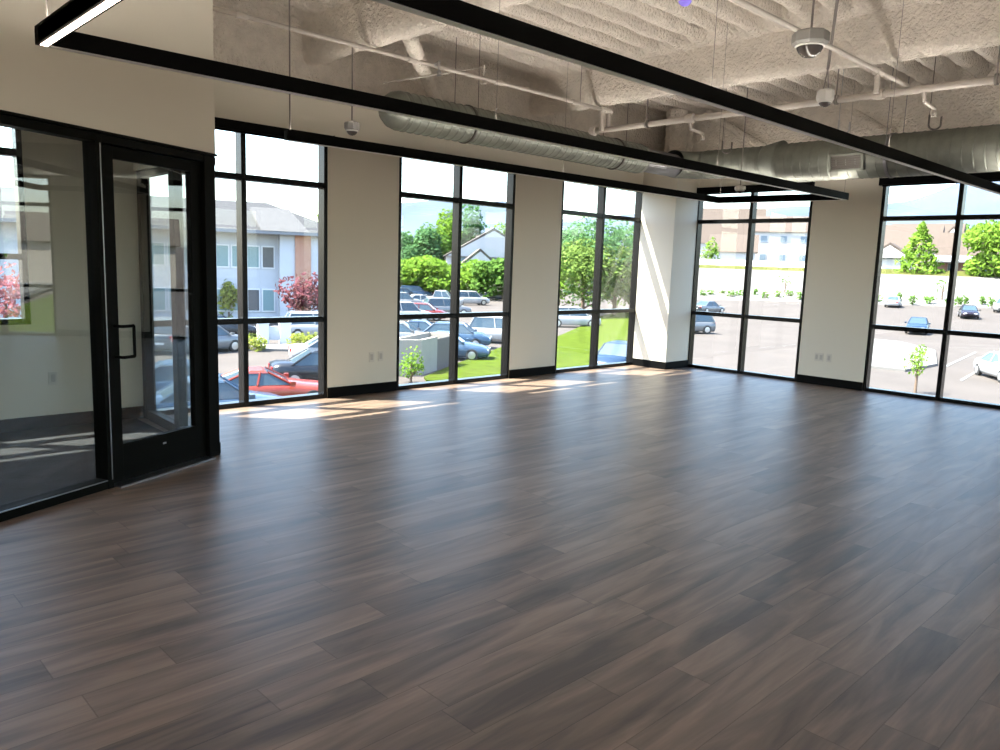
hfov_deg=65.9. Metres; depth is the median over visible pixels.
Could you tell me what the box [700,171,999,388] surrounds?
wall
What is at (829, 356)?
wall outlet
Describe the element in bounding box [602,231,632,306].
tree
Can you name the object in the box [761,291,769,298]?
shrub
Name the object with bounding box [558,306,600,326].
car
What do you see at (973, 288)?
gravel bank
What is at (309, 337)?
shrub
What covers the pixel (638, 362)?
baseboard
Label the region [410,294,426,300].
car
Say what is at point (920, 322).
car
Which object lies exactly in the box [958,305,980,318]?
car
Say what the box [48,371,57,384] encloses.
wall outlet
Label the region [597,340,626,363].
car
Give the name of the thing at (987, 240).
tree
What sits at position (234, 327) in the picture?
car
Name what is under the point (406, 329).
car
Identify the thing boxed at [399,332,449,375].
enclosure
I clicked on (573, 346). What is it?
lawn
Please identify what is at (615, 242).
tree
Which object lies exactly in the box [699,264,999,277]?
grass verge
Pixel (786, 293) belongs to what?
shrub
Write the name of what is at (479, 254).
house
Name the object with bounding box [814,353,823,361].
wall outlet
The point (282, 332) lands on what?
pillars
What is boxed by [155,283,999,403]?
ground
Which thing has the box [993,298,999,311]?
car
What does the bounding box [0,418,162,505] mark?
floor
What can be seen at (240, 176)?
window
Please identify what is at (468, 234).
tree
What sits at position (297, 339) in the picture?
shrub
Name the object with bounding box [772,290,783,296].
shrub
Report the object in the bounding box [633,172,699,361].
column
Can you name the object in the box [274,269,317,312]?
tree
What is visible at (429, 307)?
car
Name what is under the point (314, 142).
diffuser
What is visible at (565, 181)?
box
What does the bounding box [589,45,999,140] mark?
pipe
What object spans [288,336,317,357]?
car
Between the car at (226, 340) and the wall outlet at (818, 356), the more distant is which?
the car at (226, 340)
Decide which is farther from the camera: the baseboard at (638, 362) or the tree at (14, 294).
the tree at (14, 294)
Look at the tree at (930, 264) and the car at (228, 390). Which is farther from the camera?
the tree at (930, 264)
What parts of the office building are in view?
pane, pane, pane, pane, pane, pane, pane, pane, pane, pane, pane, pane, pane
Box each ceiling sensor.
[344,47,359,135]
[677,0,692,6]
[734,87,747,193]
[791,0,829,57]
[816,0,838,106]
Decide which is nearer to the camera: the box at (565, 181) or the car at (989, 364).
the box at (565, 181)
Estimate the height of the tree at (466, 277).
5.867 m
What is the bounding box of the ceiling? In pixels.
[243,0,999,117]
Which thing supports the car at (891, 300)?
on the ground at (771, 346)
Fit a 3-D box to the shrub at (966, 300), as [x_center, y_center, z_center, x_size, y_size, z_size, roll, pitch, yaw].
[63.008,-9.973,104.736,1.676,1.808,1.687,-6,11,-44]
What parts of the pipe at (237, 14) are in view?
hanger rod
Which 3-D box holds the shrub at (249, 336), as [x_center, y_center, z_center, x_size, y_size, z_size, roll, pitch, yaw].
[-13.820,-1.824,42.441,1.142,1.048,1.067,-6,11,-44]
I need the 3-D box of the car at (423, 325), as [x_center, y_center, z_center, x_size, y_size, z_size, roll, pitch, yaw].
[-4.928,-2.745,48.898,4.635,1.436,2.080,3,8,4]
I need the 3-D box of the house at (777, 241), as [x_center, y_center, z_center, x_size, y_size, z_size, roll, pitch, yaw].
[64.534,-28.645,170.036,17.000,12.400,13.000,5,9,20]
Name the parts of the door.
handle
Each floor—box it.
[0,365,999,749]
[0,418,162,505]
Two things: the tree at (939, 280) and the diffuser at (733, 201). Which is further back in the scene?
the tree at (939, 280)
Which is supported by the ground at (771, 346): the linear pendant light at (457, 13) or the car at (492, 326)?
the car at (492, 326)
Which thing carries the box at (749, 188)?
attached to the wall at (843, 240)
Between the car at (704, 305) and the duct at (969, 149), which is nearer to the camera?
the duct at (969, 149)
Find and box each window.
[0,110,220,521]
[0,128,30,324]
[149,132,327,414]
[396,157,515,389]
[555,181,641,372]
[688,192,812,381]
[862,183,999,408]
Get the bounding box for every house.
[443,228,504,265]
[460,248,491,270]
[700,208,766,258]
[707,234,758,259]
[755,216,808,261]
[881,242,913,269]
[884,225,944,268]
[892,223,965,232]
[935,232,998,271]
[947,226,954,232]
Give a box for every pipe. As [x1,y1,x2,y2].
[213,6,601,110]
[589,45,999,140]
[730,0,909,93]
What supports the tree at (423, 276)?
on the ground at (771, 346)
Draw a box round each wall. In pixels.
[0,0,666,419]
[692,69,999,151]
[699,259,804,267]
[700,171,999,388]
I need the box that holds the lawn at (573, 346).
[424,313,628,381]
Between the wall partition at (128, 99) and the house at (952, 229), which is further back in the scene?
the house at (952, 229)
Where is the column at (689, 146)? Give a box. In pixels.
[686,111,694,151]
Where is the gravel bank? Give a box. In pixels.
[697,268,999,307]
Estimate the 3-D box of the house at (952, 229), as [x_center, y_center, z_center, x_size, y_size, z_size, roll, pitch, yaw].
[89.300,-24.074,152.160,8.000,10.000,7.030,8,10,35]
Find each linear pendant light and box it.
[34,0,854,202]
[371,0,999,194]
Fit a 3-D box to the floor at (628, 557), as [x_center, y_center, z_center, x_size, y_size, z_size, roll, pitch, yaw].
[1.329,1.345,3.097,16.780,0.250,13.480,-6,11,-44]
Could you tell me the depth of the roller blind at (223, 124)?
7.83 m
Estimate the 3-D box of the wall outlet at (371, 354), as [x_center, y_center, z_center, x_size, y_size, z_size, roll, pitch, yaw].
[-1.545,-0.216,9.305,0.075,0.120,0.011,-6,11,-44]
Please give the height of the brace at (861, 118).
0.664 m
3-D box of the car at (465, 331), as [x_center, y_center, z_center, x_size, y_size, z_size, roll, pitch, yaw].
[-2.617,-2.463,47.294,4.235,1.496,2.040,3,8,4]
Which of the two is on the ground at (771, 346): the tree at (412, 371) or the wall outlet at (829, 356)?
the tree at (412, 371)
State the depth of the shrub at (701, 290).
116.93 m
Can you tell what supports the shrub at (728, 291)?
on the gravel bank
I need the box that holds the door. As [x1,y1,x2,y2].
[102,144,205,483]
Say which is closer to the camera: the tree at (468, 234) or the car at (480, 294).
the car at (480, 294)
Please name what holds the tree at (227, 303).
on the ground at (771, 346)
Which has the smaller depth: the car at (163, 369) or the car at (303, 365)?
the car at (163, 369)
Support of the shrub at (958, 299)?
on the gravel bank
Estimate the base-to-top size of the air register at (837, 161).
0.235 m
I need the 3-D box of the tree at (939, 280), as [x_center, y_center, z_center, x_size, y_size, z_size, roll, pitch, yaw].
[62.374,-11.680,108.753,2.051,3.643,2.229,-6,11,-44]
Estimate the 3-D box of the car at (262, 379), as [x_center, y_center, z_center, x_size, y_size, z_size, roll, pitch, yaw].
[-8.003,0.417,26.605,4.635,1.316,2.140,-1,9,-22]
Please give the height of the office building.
9.700 m
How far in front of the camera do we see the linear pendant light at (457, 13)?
4.13 m
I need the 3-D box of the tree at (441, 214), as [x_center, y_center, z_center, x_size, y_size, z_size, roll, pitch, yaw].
[-12.188,-30.402,176.868,6.860,16.618,6.772,-6,11,-44]
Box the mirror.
[249,394,254,398]
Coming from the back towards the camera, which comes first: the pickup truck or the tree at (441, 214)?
the tree at (441, 214)
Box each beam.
[301,0,534,65]
[529,0,999,116]
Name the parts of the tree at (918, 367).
crown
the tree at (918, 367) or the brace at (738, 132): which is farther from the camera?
the tree at (918, 367)
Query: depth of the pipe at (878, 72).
6.26 m
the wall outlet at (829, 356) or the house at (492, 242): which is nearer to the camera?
the wall outlet at (829, 356)
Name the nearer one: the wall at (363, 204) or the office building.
the wall at (363, 204)
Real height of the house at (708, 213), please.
15.100 m
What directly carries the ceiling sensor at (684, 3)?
hanging from the ceiling
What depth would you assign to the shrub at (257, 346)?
41.74 m
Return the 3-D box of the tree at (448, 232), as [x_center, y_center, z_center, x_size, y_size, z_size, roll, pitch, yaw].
[-11.799,-27.903,169.781,7.820,14.095,6.530,-6,11,-44]
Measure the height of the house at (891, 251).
7.200 m
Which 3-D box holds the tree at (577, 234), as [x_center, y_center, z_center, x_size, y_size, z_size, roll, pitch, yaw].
[12.112,-19.027,127.223,12.111,11.013,13.438,-6,11,-44]
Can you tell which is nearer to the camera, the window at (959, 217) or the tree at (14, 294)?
the window at (959, 217)
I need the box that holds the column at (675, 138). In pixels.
[664,108,687,152]
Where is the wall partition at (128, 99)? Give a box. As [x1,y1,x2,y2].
[0,0,214,170]
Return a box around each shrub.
[248,332,260,349]
[248,335,267,351]
[286,333,306,343]
[300,332,317,341]
[699,288,706,295]
[726,290,734,296]
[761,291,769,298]
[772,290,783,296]
[785,290,793,295]
[796,291,801,299]
[908,294,917,304]
[923,294,936,303]
[954,296,963,305]
[959,295,971,304]
[979,296,986,304]
[986,297,995,307]
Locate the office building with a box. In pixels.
[0,187,317,318]
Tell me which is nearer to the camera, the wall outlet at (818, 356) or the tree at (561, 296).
the wall outlet at (818, 356)
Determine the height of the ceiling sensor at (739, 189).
1.430 m
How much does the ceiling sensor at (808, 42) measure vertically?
1.027 m
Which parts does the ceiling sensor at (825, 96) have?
cord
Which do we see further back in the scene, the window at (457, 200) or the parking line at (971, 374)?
the parking line at (971, 374)
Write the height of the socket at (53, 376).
0.070 m
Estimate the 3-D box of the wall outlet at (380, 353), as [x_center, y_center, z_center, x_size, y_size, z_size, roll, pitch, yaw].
[-1.451,-0.231,9.394,0.075,0.120,0.011,-6,11,-44]
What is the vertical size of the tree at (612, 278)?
8.340 m
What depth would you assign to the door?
5.66 m
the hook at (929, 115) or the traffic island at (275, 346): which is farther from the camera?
the traffic island at (275, 346)
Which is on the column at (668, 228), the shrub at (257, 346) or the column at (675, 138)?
the column at (675, 138)
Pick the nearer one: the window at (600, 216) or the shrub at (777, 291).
the window at (600, 216)
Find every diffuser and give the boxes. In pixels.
[40,0,118,45]
[289,140,715,202]
[732,200,835,202]
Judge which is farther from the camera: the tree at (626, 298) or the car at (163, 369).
the tree at (626, 298)
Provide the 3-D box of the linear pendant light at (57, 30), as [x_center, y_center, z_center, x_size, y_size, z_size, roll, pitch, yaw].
[0.686,-2.642,6.129,5.101,1.544,11.399,5,9,17]
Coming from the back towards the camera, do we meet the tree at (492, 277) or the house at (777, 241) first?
the house at (777, 241)
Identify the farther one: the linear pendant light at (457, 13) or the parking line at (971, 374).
the parking line at (971, 374)
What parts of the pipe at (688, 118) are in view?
hanger rod, hanger rod, hanger rod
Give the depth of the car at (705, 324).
63.38 m
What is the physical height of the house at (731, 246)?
8.900 m
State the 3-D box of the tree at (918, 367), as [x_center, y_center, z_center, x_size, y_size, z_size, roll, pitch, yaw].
[18.700,-0.255,34.792,1.087,2.312,1.105,-6,11,-44]
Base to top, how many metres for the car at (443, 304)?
1.735 m
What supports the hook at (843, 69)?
hanging from the ceiling
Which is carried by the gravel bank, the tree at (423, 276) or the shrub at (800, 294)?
the shrub at (800, 294)
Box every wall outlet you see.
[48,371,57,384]
[369,352,373,361]
[378,351,382,360]
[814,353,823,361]
[826,354,831,361]
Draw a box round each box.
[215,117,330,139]
[565,181,641,192]
[697,181,814,194]
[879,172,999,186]
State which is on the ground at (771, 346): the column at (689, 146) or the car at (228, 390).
the car at (228, 390)
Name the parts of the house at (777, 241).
pane, pane, pane, pane, pane, pane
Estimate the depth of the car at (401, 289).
105.71 m
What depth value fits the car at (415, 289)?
108.13 m
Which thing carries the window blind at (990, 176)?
attached to the wall at (843, 240)
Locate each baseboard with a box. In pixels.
[0,366,554,432]
[632,358,687,369]
[797,374,862,390]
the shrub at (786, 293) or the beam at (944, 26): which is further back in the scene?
the shrub at (786, 293)
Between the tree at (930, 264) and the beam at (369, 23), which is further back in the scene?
the tree at (930, 264)
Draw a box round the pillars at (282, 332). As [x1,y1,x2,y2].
[257,323,291,343]
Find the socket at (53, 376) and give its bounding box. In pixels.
[51,374,55,381]
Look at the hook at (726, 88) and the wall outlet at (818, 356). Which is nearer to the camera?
the hook at (726, 88)
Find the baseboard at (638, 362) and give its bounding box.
[632,358,687,369]
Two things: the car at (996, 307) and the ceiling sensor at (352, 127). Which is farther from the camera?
the car at (996, 307)
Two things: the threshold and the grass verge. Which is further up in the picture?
the grass verge
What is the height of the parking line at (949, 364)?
0.320 m
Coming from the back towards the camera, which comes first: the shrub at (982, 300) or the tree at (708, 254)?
the tree at (708, 254)
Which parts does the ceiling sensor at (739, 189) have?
cord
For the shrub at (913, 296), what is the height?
1.764 m
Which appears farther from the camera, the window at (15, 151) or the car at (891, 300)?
the car at (891, 300)
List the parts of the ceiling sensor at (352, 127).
cord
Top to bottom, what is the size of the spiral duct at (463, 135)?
1.182 m
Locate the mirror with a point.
(251, 396)
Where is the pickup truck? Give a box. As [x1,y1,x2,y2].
[425,290,463,304]
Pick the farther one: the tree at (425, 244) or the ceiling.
the tree at (425, 244)
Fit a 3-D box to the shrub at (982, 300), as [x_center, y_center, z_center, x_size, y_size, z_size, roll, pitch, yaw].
[65.389,-9.917,104.659,1.083,1.768,1.055,-6,11,-44]
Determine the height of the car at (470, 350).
1.436 m
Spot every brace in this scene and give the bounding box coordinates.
[402,37,442,100]
[704,109,766,146]
[832,103,893,134]
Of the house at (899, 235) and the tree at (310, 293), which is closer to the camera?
the tree at (310, 293)
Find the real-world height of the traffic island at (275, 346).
0.420 m
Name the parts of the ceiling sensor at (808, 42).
cord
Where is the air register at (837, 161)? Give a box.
[828,152,864,171]
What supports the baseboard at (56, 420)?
attached to the wall at (363, 204)
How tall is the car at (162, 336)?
1.735 m
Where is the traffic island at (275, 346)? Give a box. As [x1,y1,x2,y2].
[251,343,290,350]
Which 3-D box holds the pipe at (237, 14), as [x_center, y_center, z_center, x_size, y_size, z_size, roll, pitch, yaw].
[-0.855,-3.358,7.952,5.750,0.708,0.476,-6,11,-44]
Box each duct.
[378,34,681,176]
[668,68,999,181]
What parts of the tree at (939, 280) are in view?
crown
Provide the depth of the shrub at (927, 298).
106.76 m
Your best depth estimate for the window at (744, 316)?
12.18 m
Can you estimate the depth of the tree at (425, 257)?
113.79 m
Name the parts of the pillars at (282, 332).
panel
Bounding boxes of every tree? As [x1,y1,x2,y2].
[0,262,20,317]
[217,279,237,317]
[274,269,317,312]
[399,346,424,382]
[400,255,450,286]
[400,259,450,291]
[401,228,443,260]
[401,232,414,258]
[418,222,450,272]
[436,205,461,250]
[437,217,462,254]
[445,259,484,290]
[450,204,490,244]
[469,257,503,300]
[494,221,505,234]
[559,263,591,306]
[560,237,631,308]
[561,228,592,284]
[562,213,633,314]
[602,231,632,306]
[700,236,720,258]
[778,272,791,292]
[894,221,945,274]
[903,344,928,392]
[934,279,946,299]
[961,220,999,277]
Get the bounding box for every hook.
[721,88,732,153]
[837,69,850,132]
[927,57,942,130]
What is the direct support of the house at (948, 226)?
on the ground at (771, 346)
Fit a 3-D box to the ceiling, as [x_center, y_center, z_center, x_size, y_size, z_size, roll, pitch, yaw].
[1.427,-3.379,5.401,12.720,0.348,9.120,-6,11,-44]
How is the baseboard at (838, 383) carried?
attached to the wall at (843, 240)
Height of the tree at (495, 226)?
12.973 m
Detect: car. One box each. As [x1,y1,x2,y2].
[154,317,172,350]
[155,359,221,390]
[156,375,279,408]
[170,325,237,354]
[217,313,256,334]
[221,366,317,395]
[268,348,317,379]
[285,311,317,338]
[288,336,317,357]
[399,321,422,336]
[400,285,431,294]
[400,288,417,294]
[400,292,422,302]
[400,301,432,320]
[407,319,432,330]
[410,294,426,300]
[413,302,447,320]
[421,321,491,344]
[423,297,471,312]
[434,331,490,359]
[460,291,489,305]
[469,316,501,340]
[478,292,501,298]
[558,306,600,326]
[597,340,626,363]
[695,315,715,333]
[696,300,724,312]
[884,296,902,307]
[905,317,930,334]
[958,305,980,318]
[973,351,999,382]
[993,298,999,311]
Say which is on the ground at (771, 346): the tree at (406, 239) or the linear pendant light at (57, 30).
the tree at (406, 239)
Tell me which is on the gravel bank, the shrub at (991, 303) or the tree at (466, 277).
the shrub at (991, 303)
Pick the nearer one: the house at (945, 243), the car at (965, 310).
the car at (965, 310)
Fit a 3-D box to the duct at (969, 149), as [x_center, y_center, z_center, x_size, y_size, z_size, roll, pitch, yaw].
[5.640,-2.983,8.861,0.643,1.267,8.495,-6,11,-44]
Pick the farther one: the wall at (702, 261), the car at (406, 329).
the wall at (702, 261)
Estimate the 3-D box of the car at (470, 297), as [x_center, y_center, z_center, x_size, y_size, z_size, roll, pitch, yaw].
[-3.691,-9.539,95.575,4.735,1.735,2.160,-1,9,-22]
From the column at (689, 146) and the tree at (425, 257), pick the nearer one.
the column at (689, 146)
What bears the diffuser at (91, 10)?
attached to the linear pendant light at (57, 30)
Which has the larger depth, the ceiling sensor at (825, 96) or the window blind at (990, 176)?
the window blind at (990, 176)
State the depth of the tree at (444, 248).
155.57 m
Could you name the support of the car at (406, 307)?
on the ground at (771, 346)
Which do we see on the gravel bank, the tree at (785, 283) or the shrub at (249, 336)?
the tree at (785, 283)
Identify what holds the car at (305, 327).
on the ground at (771, 346)
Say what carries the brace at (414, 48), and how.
attached to the beam at (369, 23)
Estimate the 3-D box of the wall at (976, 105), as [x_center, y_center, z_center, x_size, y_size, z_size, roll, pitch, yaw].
[5.759,-3.477,9.880,0.060,0.830,8.500,-6,11,-44]
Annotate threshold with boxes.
[115,456,215,488]
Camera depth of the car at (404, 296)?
83.98 m
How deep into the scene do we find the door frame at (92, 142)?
5.86 m

